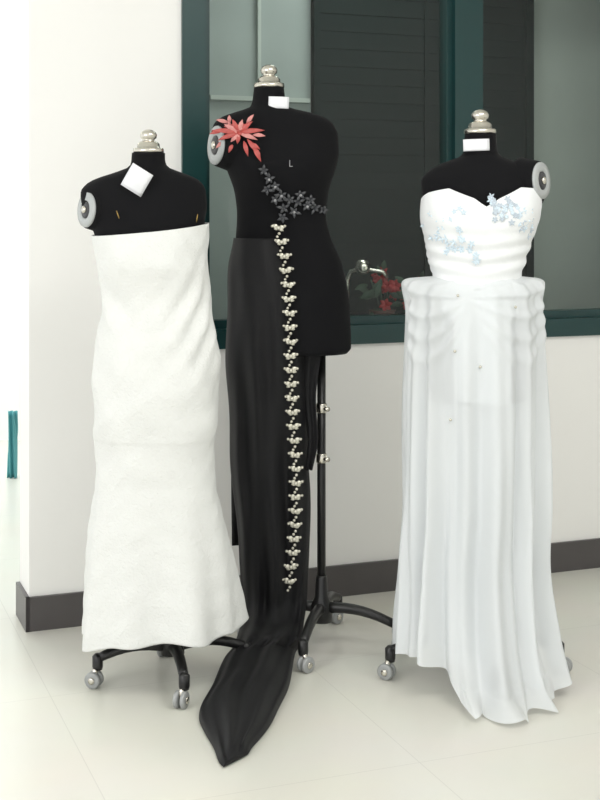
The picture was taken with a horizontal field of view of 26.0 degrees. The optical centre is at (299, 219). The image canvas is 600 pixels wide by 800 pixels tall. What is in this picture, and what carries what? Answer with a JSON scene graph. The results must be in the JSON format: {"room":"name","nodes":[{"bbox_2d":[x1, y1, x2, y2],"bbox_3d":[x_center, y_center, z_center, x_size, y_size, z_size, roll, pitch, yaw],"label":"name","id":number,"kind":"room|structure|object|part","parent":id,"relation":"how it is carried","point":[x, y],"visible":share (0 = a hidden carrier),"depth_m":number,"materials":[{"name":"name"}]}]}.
{"room":"design studio","nodes":[
{"label":"design studio","id":0,"kind":"room"},
{"bbox_2d":[0,0,19,439],"bbox_3d":[-2.600,-0.110,8.250,4.800,3.000,0.100,0,0,0],"label":"wall","id":1,"kind":"structure","parent":0,"point":[9,9],"depth_m":8.20,"materials":[{"name":"white paint"}]},
{"bbox_2d":[0,440,599,799],"bbox_3d":[0.000,1.440,3.750,10.000,0.100,12.500,0,0,0],"label":"floor","id":2,"kind":"structure","parent":0,"point":[339,730],"depth_m":3.58,"materials":[{"name":"tile"}]},
{"bbox_2d":[7,411,17,478],"bbox_3d":[-1.550,1.209,7.002,0.058,0.360,0.044,0,0,0],"label":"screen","id":3,"kind":"object","parent":2,"relation":"on","point":[12,461],"visible":1,"depth_m":7.00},
{"bbox_2d":[77,129,250,708],"bbox_3d":[-0.406,0.559,3.922,0.422,1.662,0.395,0,0,32],"label":"mannequin","id":4,"kind":"object","parent":2,"relation":"on","point":[148,195],"visible":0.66,"depth_m":3.83,"materials":[{"name":"black fabric"}]},
{"bbox_2d":[82,222,248,651],"bbox_3d":[-0.408,0.631,3.907,0.503,1.248,0.385,0,0,0],"label":"gown","id":5,"kind":"object","parent":4,"relation":"on","point":[161,567],"visible":1,"depth_m":3.79,"materials":[{"name":"fabric"}]},
{"bbox_2d":[207,64,392,672],"bbox_3d":[0.014,0.441,4.219,0.536,1.899,0.432,0,0,-30],"label":"mannequin","id":6,"kind":"object","parent":2,"relation":"on","point":[299,148],"visible":0.82,"depth_m":4.17,"materials":[{"name":"black fabric"}]},
{"bbox_2d":[199,114,327,766],"bbox_3d":[-0.097,0.525,3.822,0.378,1.724,1.052,0,0,0],"label":"gown","id":7,"kind":"object","parent":6,"relation":"on","point":[271,390],"visible":0.95,"depth_m":4.13,"materials":[{"name":"black fabric"}]},
{"bbox_3d":[-0.116,0.676,4.334,0.231,0.819,0.028,0,0,0],"label":"panel","id":8,"kind":"part","parent":7,"relation":"part of","materials":[{"name":"black fabric"}]},
{"bbox_3d":[-0.041,0.600,4.132,0.105,1.174,0.052,0,0,0],"label":"beaded trim","id":9,"kind":"part","parent":7,"relation":"part of","materials":[{"name":"beige"}]},
{"bbox_2d":[377,109,572,680],"bbox_3d":[0.535,0.525,3.960,0.444,1.731,0.430,0,0,40],"label":"mannequin","id":10,"kind":"object","parent":2,"relation":"on","point":[480,170],"visible":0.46,"depth_m":3.94,"materials":[{"name":"black fabric"}]},
{"bbox_2d":[392,187,571,723],"bbox_3d":[0.538,0.644,3.862,0.513,1.483,0.627,0,0,0],"label":"gown","id":11,"kind":"object","parent":10,"relation":"on","point":[474,601],"visible":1,"depth_m":3.86,"materials":[{"name":"white fabric"}]},
{"bbox_3d":[1.058,0.915,5.673,3.920,0.950,0.540,0,0,-21],"label":"countertop","id":12,"kind":"structure","parent":2,"relation":"on","visible":0},
{"bbox_2d":[346,259,388,294],"bbox_3d":[0.252,0.297,5.153,0.197,0.285,0.076,0,0,15],"label":"tap","id":13,"kind":"object","parent":12,"relation":"on","point":[362,267],"visible":0.66,"depth_m":5.13,"materials":[{"name":"silver metal"}]},
{"bbox_2d":[355,260,403,314],"bbox_3d":[0.333,0.300,5.181,0.234,0.281,0.152,0,0,0],"label":"flowers","id":14,"kind":"object","parent":12,"relation":"on","point":[380,285],"visible":0.84,"depth_m":5.16,"materials":[{"name":"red plant"}]},
{"bbox_3d":[0.329,0.400,5.200,0.110,0.080,0.110,0,0,0],"label":"pot","id":15,"kind":"part","parent":14,"relation":"part of","materials":[{"name":"grey ceramic"}]},
{"bbox_2d":[390,271,424,312],"bbox_3d":[0.488,0.326,5.405,0.181,0.229,0.174,0,0,33],"label":"flowers","id":16,"kind":"object","parent":12,"relation":"on","point":[394,304],"visible":0.02,"depth_m":5.39,"materials":[{"name":"green plant"}]},
{"bbox_2d":[20,0,599,596],"bbox_3d":[1.091,-0.110,5.279,4.380,3.000,0.200,0,0,-21],"label":"wall","id":17,"kind":"structure","parent":0,"point":[95,75],"depth_m":4.49,"materials":[{"name":"paint"}]},
{"bbox_2d":[210,0,309,102],"bbox_3d":[-0.201,-0.540,5.755,0.550,1.940,0.095,0,0,-21],"label":"window frame","id":18,"kind":"structure","parent":17,"relation":"attached to","point":[212,97],"depth_m":5.79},
{"bbox_2d":[311,0,533,311],"bbox_3d":[0.589,-0.540,6.083,1.140,1.940,0.041,0,0,-21],"label":"shutter","id":19,"kind":"object","parent":18,"relation":"attached to","point":[375,64],"visible":0.52,"depth_m":6.02,"materials":[{"name":"grey"}]},
{"bbox_2d":[16,538,599,631],"bbox_3d":[1.087,1.333,5.270,4.394,0.115,0.214,0,0,-21],"label":"baseboard","id":20,"kind":"structure","parent":17,"relation":"attached to","point":[63,610],"depth_m":4.80,"materials":[{"name":"tile"}]},
{"bbox_2d":[181,0,599,348],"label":"window","id":21,"kind":"structure","parent":17,"relation":"in","point":[466,14],"depth_m":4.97,"materials":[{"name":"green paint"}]},
{"bbox_3d":[0.658,-0.350,5.059,2.171,1.480,0.060,0,0,-21],"label":"sash","id":22,"kind":"part","parent":21,"relation":"part of","materials":[{"name":"clear glass"}]}
]}

